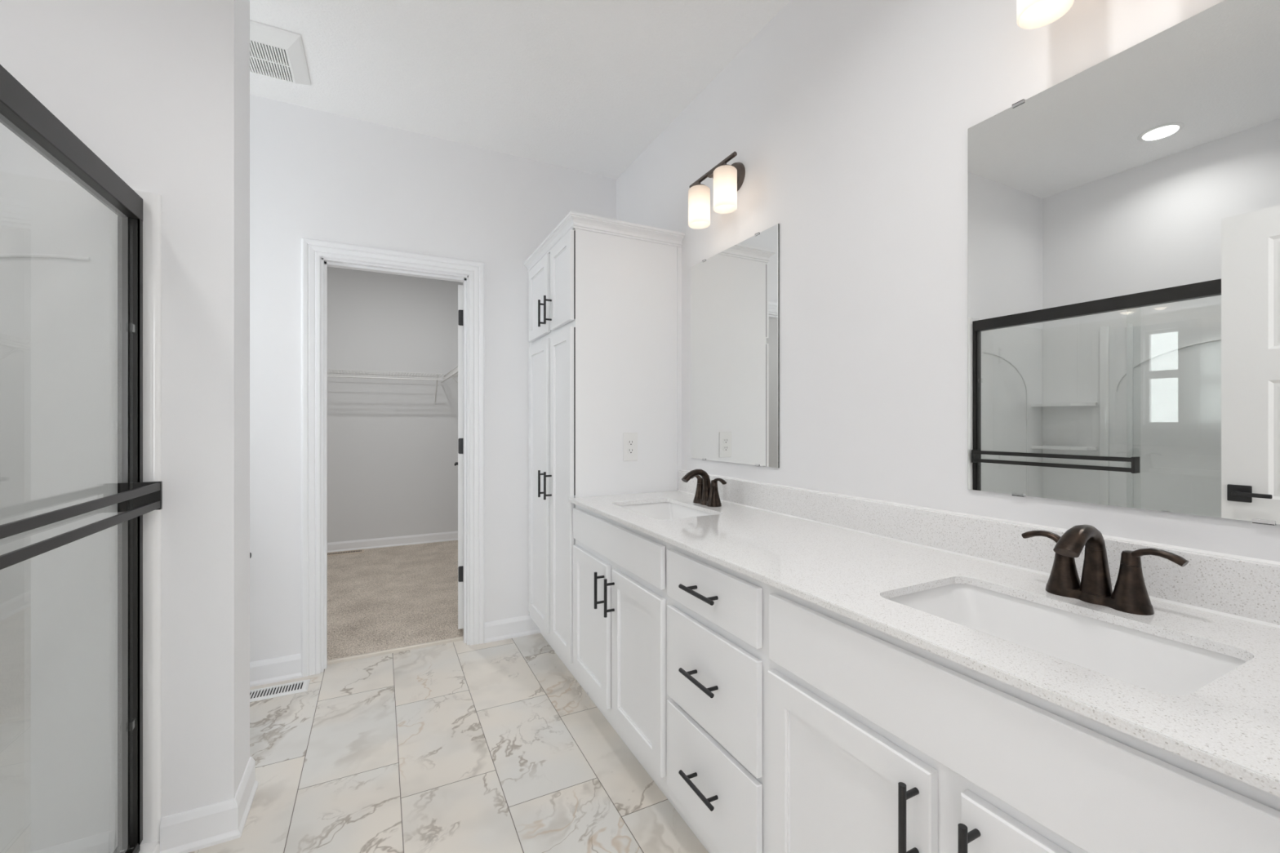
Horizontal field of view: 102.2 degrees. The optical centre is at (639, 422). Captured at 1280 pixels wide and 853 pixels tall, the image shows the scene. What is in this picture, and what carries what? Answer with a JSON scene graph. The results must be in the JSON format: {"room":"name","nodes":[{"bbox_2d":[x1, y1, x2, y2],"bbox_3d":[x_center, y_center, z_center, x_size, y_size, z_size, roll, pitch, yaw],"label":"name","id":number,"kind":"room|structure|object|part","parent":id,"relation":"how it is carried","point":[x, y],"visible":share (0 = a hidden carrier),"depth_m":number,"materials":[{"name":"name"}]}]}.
{"room":"bathroom","nodes":[
{"label":"bathroom","id":0,"kind":"room"},
{"bbox_2d":[0,0,249,817],"bbox_3d":[-1.724,-0.155,1.413,1.026,2.785,0.212,0,0,-27],"label":"wall","id":1,"kind":"structure","parent":0,"point":[158,91],"depth_m":1.50,"materials":[{"name":"white paint"}]},
{"bbox_2d":[160,798,240,852],"bbox_3d":[-1.279,1.182,1.508,0.186,0.110,0.020,0,0,-27],"label":"baseboard","id":2,"kind":"structure","parent":1,"relation":"attached to","point":[203,827],"depth_m":1.50,"materials":[{"name":"white paint"}]},
{"bbox_2d":[234,756,258,835],"bbox_3d":[-1.257,1.182,1.649,0.020,0.110,0.252,0,0,-27],"label":"baseboard","id":3,"kind":"structure","parent":1,"relation":"attached to","point":[246,792],"depth_m":1.64,"materials":[{"name":"white paint"}]},
{"bbox_2d":[327,266,463,542],"bbox_3d":[-2.540,-0.163,5.147,2.500,2.800,0.100,0,0,-27],"label":"wall","id":4,"kind":"structure","parent":0,"point":[393,451],"depth_m":5.12,"materials":[{"name":"white paint"}]},
{"bbox_2d":[327,368,444,404],"bbox_3d":[-2.724,-0.334,4.811,1.653,0.294,0.337,0,0,-27],"label":"wire shelf","id":5,"kind":"object","parent":4,"relation":"attached to","point":[331,371],"visible":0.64,"depth_m":4.88,"materials":[{"name":"white metal"}]},
{"bbox_3d":[-2.651,-0.416,4.666,1.650,0.012,0.012,0,0,-27],"label":"hang rail","id":6,"kind":"part","parent":5,"relation":"part of","materials":[{"name":"white metal"}]},
{"bbox_2d":[327,531,457,552],"bbox_3d":[-2.647,1.179,5.026,2.000,0.092,0.020,0,0,-27],"label":"baseboard","id":7,"kind":"structure","parent":4,"relation":"attached to","point":[366,544],"depth_m":5.12,"materials":[{"name":"white paint"}]},
{"bbox_2d":[249,94,616,671],"bbox_3d":[-1.409,-0.155,2.714,3.001,2.785,0.115,0,0,-27],"label":"wall","id":8,"kind":"structure","parent":0,"point":[314,174],"depth_m":2.66,"materials":[{"name":"white paint"}]},
{"bbox_2d":[249,653,302,687],"bbox_3d":[-2.130,1.182,2.275,1.078,0.110,0.020,0,0,-27],"label":"baseboard","id":9,"kind":"structure","parent":8,"relation":"attached to","point":[263,672],"depth_m":2.47,"materials":[{"name":"white paint"}]},
{"bbox_2d":[301,237,484,677],"bbox_3d":[-1.435,0.167,3.087,0.901,2.140,0.845,0,0,-27],"label":"door frame","id":10,"kind":"structure","parent":8,"relation":"in","point":[312,250],"depth_m":2.66,"materials":[{"name":"white paint"}]},
{"bbox_3d":[-1.137,0.197,3.318,0.035,1.990,0.690,0,0,-17],"label":"door","id":11,"kind":"part","parent":10,"relation":"part of","materials":[{"name":"white paint"}]},
{"bbox_2d":[484,614,540,643],"bbox_3d":[-0.710,1.182,2.991,0.374,0.110,0.020,0,0,-27],"label":"baseboard","id":12,"kind":"structure","parent":8,"relation":"attached to","point":[524,625],"depth_m":2.97,"materials":[{"name":"white paint"}]},
{"bbox_2d":[188,540,708,852],"bbox_3d":[-1.290,1.281,2.479,3.001,0.112,5.790,0,0,-27],"label":"floor","id":13,"kind":"structure","parent":0,"point":[455,747],"depth_m":1.96,"materials":[{"name":"tile"}]},
{"bbox_2d":[0,172,161,852],"bbox_3d":[-1.405,0.294,0.597,0.859,1.886,1.531,0,0,-27],"label":"shower stall","id":14,"kind":"object","parent":13,"relation":"on","point":[59,242],"visible":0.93,"depth_m":1.38,"materials":[{"name":"clear glass"}]},
{"bbox_2d":[0,64,162,852],"bbox_3d":[-1.052,0.277,0.774,0.092,1.808,1.506,0,0,-27],"label":"shower door","id":15,"kind":"structure","parent":14,"relation":"attached to","point":[21,113],"depth_m":1.41,"materials":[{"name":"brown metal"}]},
{"bbox_2d":[249,679,310,702],"bbox_3d":[-1.697,1.234,2.367,0.302,0.006,0.120,0,0,-27],"label":"floor vent","id":16,"kind":"object","parent":13,"relation":"in","point":[268,692],"visible":0.78,"depth_m":2.38,"materials":[{"name":"white plastic"}]},
{"bbox_2d":[327,549,364,555],"bbox_3d":[-2.788,1.222,4.860,0.340,0.006,0.120,0,0,-27],"label":"floor vent","id":17,"kind":"object","parent":13,"relation":"in","point":[358,550],"visible":0.89,"depth_m":4.87,"materials":[{"name":"beige metal"}]},
{"bbox_2d":[523,211,684,693],"bbox_3d":[-0.240,0.151,2.774,0.619,2.171,0.828,0,0,-27],"label":"linen cabinet","id":18,"kind":"object","parent":13,"relation":"on","point":[605,294],"visible":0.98,"depth_m":2.47,"materials":[{"name":"white paint"}]},
{"bbox_3d":[-0.552,0.324,2.813,0.019,1.517,0.369,0,0,-27],"label":"door","id":19,"kind":"part","parent":18,"relation":"part of","materials":[{"name":"white paint"}]},
{"bbox_3d":[-0.552,-0.668,2.813,0.019,0.406,0.369,0,0,-27],"label":"door","id":20,"kind":"part","parent":18,"relation":"part of","materials":[{"name":"white paint"}]},
{"bbox_3d":[-0.504,0.312,2.655,0.041,0.137,0.012,0,0,-27],"label":"handle","id":21,"kind":"part","parent":18,"relation":"part of","materials":[{"name":"black metal"}]},
{"bbox_3d":[-0.504,-0.562,2.655,0.041,0.137,0.012,0,0,-27],"label":"handle","id":22,"kind":"part","parent":18,"relation":"part of","materials":[{"name":"black metal"}]},
{"bbox_3d":[-0.459,0.312,2.565,0.041,0.137,0.012,0,0,-27],"label":"handle","id":23,"kind":"part","parent":18,"relation":"part of","materials":[{"name":"black metal"}]},
{"bbox_3d":[-0.459,-0.562,2.565,0.041,0.137,0.012,0,0,-27],"label":"handle","id":24,"kind":"part","parent":18,"relation":"part of","materials":[{"name":"black metal"}]},
{"bbox_3d":[-0.374,0.324,2.462,0.019,1.517,0.306,0,0,-27],"label":"door","id":25,"kind":"part","parent":18,"relation":"part of","materials":[{"name":"white paint"}]},
{"bbox_3d":[-0.374,-0.668,2.462,0.019,0.406,0.306,0,0,-27],"label":"door","id":26,"kind":"part","parent":18,"relation":"part of","materials":[{"name":"white paint"}]},
{"bbox_3d":[-0.229,-0.905,2.780,0.592,0.058,0.828,0,0,-27],"label":"crown moulding","id":27,"kind":"part","parent":18,"relation":"part of","materials":[{"name":"white paint"}]},
{"bbox_2d":[622,432,637,461],"bbox_3d":[-0.044,0.113,2.447,0.077,0.134,0.009,0,0,-27],"label":"wall outlet","id":28,"kind":"object","parent":18,"relation":"attached to","point":[629,439],"visible":1,"depth_m":2.44,"materials":[{"name":"white plastic"}]},
{"bbox_2d":[627,448,634,453],"bbox_3d":[-0.044,0.133,2.446,0.034,0.029,0.004,0,0,-27],"label":"receptacle","id":29,"kind":"object","parent":28,"relation":"attached to","point":[630,451],"depth_m":2.44,"materials":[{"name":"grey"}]},
{"bbox_2d":[627,440,634,445],"bbox_3d":[-0.044,0.094,2.446,0.034,0.029,0.004,0,0,-27],"label":"receptacle","id":30,"kind":"object","parent":28,"relation":"attached to","point":[630,442],"depth_m":2.44,"materials":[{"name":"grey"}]},
{"bbox_2d":[573,504,686,822],"bbox_3d":[0.122,0.795,2.054,0.617,0.884,0.844,0,0,-27],"label":"base cabinet","id":31,"kind":"object","parent":13,"relation":"on","point":[620,599],"visible":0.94,"depth_m":1.82,"materials":[{"name":"white paint"}]},
{"bbox_3d":[-0.204,0.811,2.123,0.019,0.541,0.381,0,0,-27],"label":"door","id":32,"kind":"part","parent":31,"relation":"part of","materials":[{"name":"white paint"}]},
{"bbox_3d":[-0.155,0.635,1.964,0.041,0.137,0.012,0,0,-27],"label":"handle","id":33,"kind":"part","parent":31,"relation":"part of","materials":[{"name":"black metal"}]},
{"bbox_3d":[-0.112,0.635,1.878,0.041,0.137,0.012,0,0,-27],"label":"handle","id":34,"kind":"part","parent":31,"relation":"part of","materials":[{"name":"black metal"}]},
{"bbox_3d":[-0.013,0.811,1.745,0.019,0.541,0.376,0,0,-27],"label":"door","id":35,"kind":"part","parent":31,"relation":"part of","materials":[{"name":"white paint"}]},
{"bbox_2d":[666,543,769,852],"bbox_3d":[0.413,0.795,1.477,0.617,0.884,0.449,0,0,-27],"label":"base cabinet","id":36,"kind":"object","parent":13,"relation":"on","point":[718,661],"visible":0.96,"depth_m":1.31,"materials":[{"name":"white paint"}]},
{"bbox_3d":[0.157,0.950,1.345,0.041,0.011,0.150,0,0,-27],"label":"handle","id":37,"kind":"part","parent":36,"relation":"part of","materials":[{"name":"black metal"}]},
{"bbox_3d":[0.157,0.672,1.345,0.041,0.011,0.150,0,0,-27],"label":"handle","id":38,"kind":"part","parent":36,"relation":"part of","materials":[{"name":"black metal"}]},
{"bbox_3d":[0.157,0.444,1.345,0.041,0.011,0.150,0,0,-27],"label":"handle","id":39,"kind":"part","parent":36,"relation":"part of","materials":[{"name":"black metal"}]},
{"bbox_3d":[0.180,0.954,1.361,0.016,0.256,0.414,0,0,-27],"label":"drawer","id":40,"kind":"part","parent":36,"relation":"part of","materials":[{"name":"white paint"}]},
{"bbox_3d":[0.180,0.676,1.361,0.016,0.265,0.414,0,0,-27],"label":"drawer","id":41,"kind":"part","parent":36,"relation":"part of","materials":[{"name":"white paint"}]},
{"bbox_3d":[0.180,0.446,1.361,0.016,0.138,0.414,0,0,-27],"label":"drawer","id":42,"kind":"part","parent":36,"relation":"part of","materials":[{"name":"white paint"}]},
{"bbox_2d":[768,585,1279,852],"bbox_3d":[0.707,0.795,0.893,0.617,0.884,0.858,0,0,-27],"label":"base cabinet","id":43,"kind":"object","parent":13,"relation":"on","point":[879,742],"visible":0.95,"depth_m":0.79,"materials":[{"name":"white paint"}]},
{"bbox_3d":[0.375,0.815,0.977,0.019,0.535,0.378,0,0,-27],"label":"door","id":44,"kind":"part","parent":43,"relation":"part of","materials":[{"name":"white paint"}]},
{"bbox_3d":[0.424,0.635,0.815,0.041,0.137,0.012,0,0,-27],"label":"handle","id":45,"kind":"part","parent":43,"relation":"part of","materials":[{"name":"black metal"}]},
{"bbox_2d":[568,469,1279,797],"bbox_3d":[0.429,0.292,1.481,0.590,0.120,2.159,0,0,-27],"label":"countertop","id":46,"kind":"structure","parent":43,"relation":"on","point":[845,555],"depth_m":0.97,"materials":[{"name":"stone"}]},
{"bbox_2d":[618,502,714,519],"bbox_3d":[0.096,0.426,2.048,0.330,0.145,0.486,0,0,-27],"label":"undermount sink","id":47,"kind":"object","parent":46,"relation":"in","point":[661,510],"visible":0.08,"depth_m":2.25,"materials":[{"name":"white ceramic"}]},
{"bbox_2d":[681,469,726,506],"bbox_3d":[0.278,0.263,2.142,0.186,0.147,0.188,0,0,18],"label":"centerset faucet","id":48,"kind":"object","parent":46,"relation":"on","point":[707,494],"visible":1,"depth_m":2.11,"materials":[{"name":"brown metal"}]},
{"bbox_3d":[0.236,0.257,2.120,0.139,0.135,0.049,0,0,-27],"label":"spout","id":49,"kind":"part","parent":48,"relation":"part of","materials":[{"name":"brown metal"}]},
{"bbox_3d":[0.256,0.279,2.187,0.055,0.093,0.055,0,0,-27],"label":"handle","id":50,"kind":"part","parent":48,"relation":"part of","materials":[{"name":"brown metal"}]},
{"bbox_3d":[0.278,0.329,2.142,0.060,0.016,0.161,0,0,-27],"label":"plate","id":51,"kind":"part","parent":48,"relation":"part of","materials":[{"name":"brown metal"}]},
{"bbox_3d":[0.301,0.279,2.097,0.055,0.093,0.055,0,0,-27],"label":"handle","id":52,"kind":"part","parent":48,"relation":"part of","materials":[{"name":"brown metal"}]},
{"bbox_3d":[0.317,0.234,2.066,0.024,0.026,0.078,0,0,-27],"label":"lever","id":53,"kind":"part","parent":48,"relation":"part of","materials":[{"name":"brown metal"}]},
{"bbox_2d":[887,583,1246,695],"bbox_3d":[0.682,0.426,0.885,0.330,0.145,0.486,0,0,-27],"label":"undermount sink","id":54,"kind":"object","parent":46,"relation":"in","point":[1148,661],"visible":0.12,"depth_m":0.94,"materials":[{"name":"white ceramic"}]},
{"bbox_2d":[1021,524,1188,615],"bbox_3d":[0.865,0.263,0.979,0.186,0.147,0.188,0,0,18],"label":"centerset faucet","id":55,"kind":"object","parent":46,"relation":"on","point":[1130,594],"visible":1,"depth_m":0.95,"materials":[{"name":"brown metal"}]},
{"bbox_3d":[0.827,0.234,1.055,0.024,0.026,0.078,0,0,-27],"label":"lever","id":56,"kind":"part","parent":55,"relation":"part of","materials":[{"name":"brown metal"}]},
{"bbox_3d":[0.842,0.279,1.024,0.055,0.093,0.055,0,0,-27],"label":"handle","id":57,"kind":"part","parent":55,"relation":"part of","materials":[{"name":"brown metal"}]},
{"bbox_3d":[0.823,0.257,0.958,0.139,0.135,0.049,0,0,-27],"label":"spout","id":58,"kind":"part","parent":55,"relation":"part of","materials":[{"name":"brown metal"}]},
{"bbox_3d":[0.865,0.329,0.979,0.060,0.016,0.161,0,0,-27],"label":"plate","id":59,"kind":"part","parent":55,"relation":"part of","materials":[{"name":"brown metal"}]},
{"bbox_3d":[0.888,0.279,0.934,0.055,0.093,0.055,0,0,-27],"label":"handle","id":60,"kind":"part","parent":55,"relation":"part of","materials":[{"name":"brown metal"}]},
{"bbox_3d":[0.903,0.234,0.903,0.024,0.026,0.078,0,0,-27],"label":"lever","id":61,"kind":"part","parent":55,"relation":"part of","materials":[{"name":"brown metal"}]},
{"bbox_3d":[0.466,0.635,0.731,0.041,0.137,0.012,0,0,-27],"label":"handle","id":62,"kind":"part","parent":43,"relation":"part of","materials":[{"name":"black metal"}]},
{"bbox_3d":[0.566,0.815,0.597,0.019,0.535,0.380,0,0,-27],"label":"door","id":63,"kind":"part","parent":43,"relation":"part of","materials":[{"name":"white paint"}]},
{"bbox_2d":[249,0,791,179],"bbox_3d":[-0.685,-1.598,1.279,3.001,0.100,3.100,0,0,-27],"label":"ceiling","id":64,"kind":"structure","parent":0,"point":[584,86],"depth_m":2.24,"materials":[{"name":"white paint"}]},
{"bbox_2d":[249,20,311,85],"bbox_3d":[-1.580,-1.535,2.132,0.342,0.026,0.340,0,0,-27],"label":"ceiling vent","id":65,"kind":"object","parent":64,"relation":"in","point":[275,52],"visible":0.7,"depth_m":2.14,"materials":[{"name":"white plastic"}]},
{"bbox_2d":[616,0,1279,561],"bbox_3d":[0.597,-0.155,1.936,0.120,2.785,3.080,0,0,-27],"label":"wall","id":66,"kind":"structure","parent":0,"point":[848,122],"depth_m":1.58,"materials":[{"name":"white paint"}]},
{"bbox_2d":[688,151,745,229],"bbox_3d":[0.330,-0.970,2.142,0.172,0.249,0.316,0,0,-27],"label":"vanity light","id":67,"kind":"object","parent":66,"relation":"attached to","point":[728,180],"visible":1,"depth_m":2.12,"materials":[{"name":"white glass"}]},
{"bbox_3d":[0.253,-0.922,2.207,0.093,0.154,0.093,0,0,-27],"label":"lamp shade","id":68,"kind":"part","parent":67,"relation":"part of","materials":[{"name":"white glass"}]},
{"bbox_3d":[0.339,-1.022,2.147,0.111,0.028,0.040,0,0,-27],"label":"arm","id":69,"kind":"part","parent":67,"relation":"part of","materials":[{"name":"brown metal"}]},
{"bbox_3d":[0.337,-0.922,2.042,0.093,0.154,0.093,0,0,-27],"label":"lamp shade","id":70,"kind":"part","parent":67,"relation":"part of","materials":[{"name":"white glass"}]},
{"bbox_3d":[0.395,-1.034,2.175,0.025,0.120,0.120,0,0,-27],"label":"wall plate","id":71,"kind":"part","parent":67,"relation":"part of","materials":[{"name":"brown metal"}]},
{"bbox_2d":[690,223,779,467],"bbox_3d":[0.382,-0.290,2.216,0.010,0.924,0.613,0,0,-27],"label":"wall mirror","id":72,"kind":"object","parent":66,"relation":"attached to","point":[735,291],"visible":1,"depth_m":2.16,"materials":[{"name":"grey mirror"}]},
{"bbox_2d":[678,470,1279,625],"bbox_3d":[0.683,0.287,1.606,0.022,0.100,2.152,0,0,-27],"label":"backsplash","id":73,"kind":"structure","parent":66,"relation":"attached to","point":[1248,588],"depth_m":1.21,"materials":[{"name":"stone"}]},
{"bbox_2d":[1016,0,1074,29],"bbox_3d":[0.908,-0.967,0.996,0.172,0.249,0.316,0,0,-27],"label":"vanity light","id":74,"kind":"object","parent":66,"relation":"attached to","point":[1030,14],"visible":1,"depth_m":1.09,"materials":[{"name":"white glass"}]},
{"bbox_2d":[968,0,1279,525],"bbox_3d":[0.974,-0.290,1.043,0.010,0.924,0.612,0,0,-27],"label":"wall mirror","id":75,"kind":"object","parent":66,"relation":"attached to","point":[1124,212],"visible":1,"depth_m":1.02,"materials":[{"name":"grey mirror"}]},
{"bbox_3d":[-1.136,-0.169,4.361,0.100,2.788,2.569,0,0,-27],"label":"wall","id":76,"kind":"structure","parent":0,"visible":0},
{"bbox_2d":[440,365,457,382],"bbox_3d":[-1.514,-0.334,4.629,0.337,0.294,1.733,0,0,-27],"label":"wire shelf","id":77,"kind":"object","parent":76,"relation":"attached to","point":[453,373],"visible":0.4,"depth_m":4.83,"materials":[{"name":"white metal"}]},
{"bbox_3d":[-1.660,-0.416,4.556,0.012,0.012,1.730,0,0,-27],"label":"hang rail","id":78,"kind":"part","parent":77,"relation":"part of","materials":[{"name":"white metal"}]}
]}

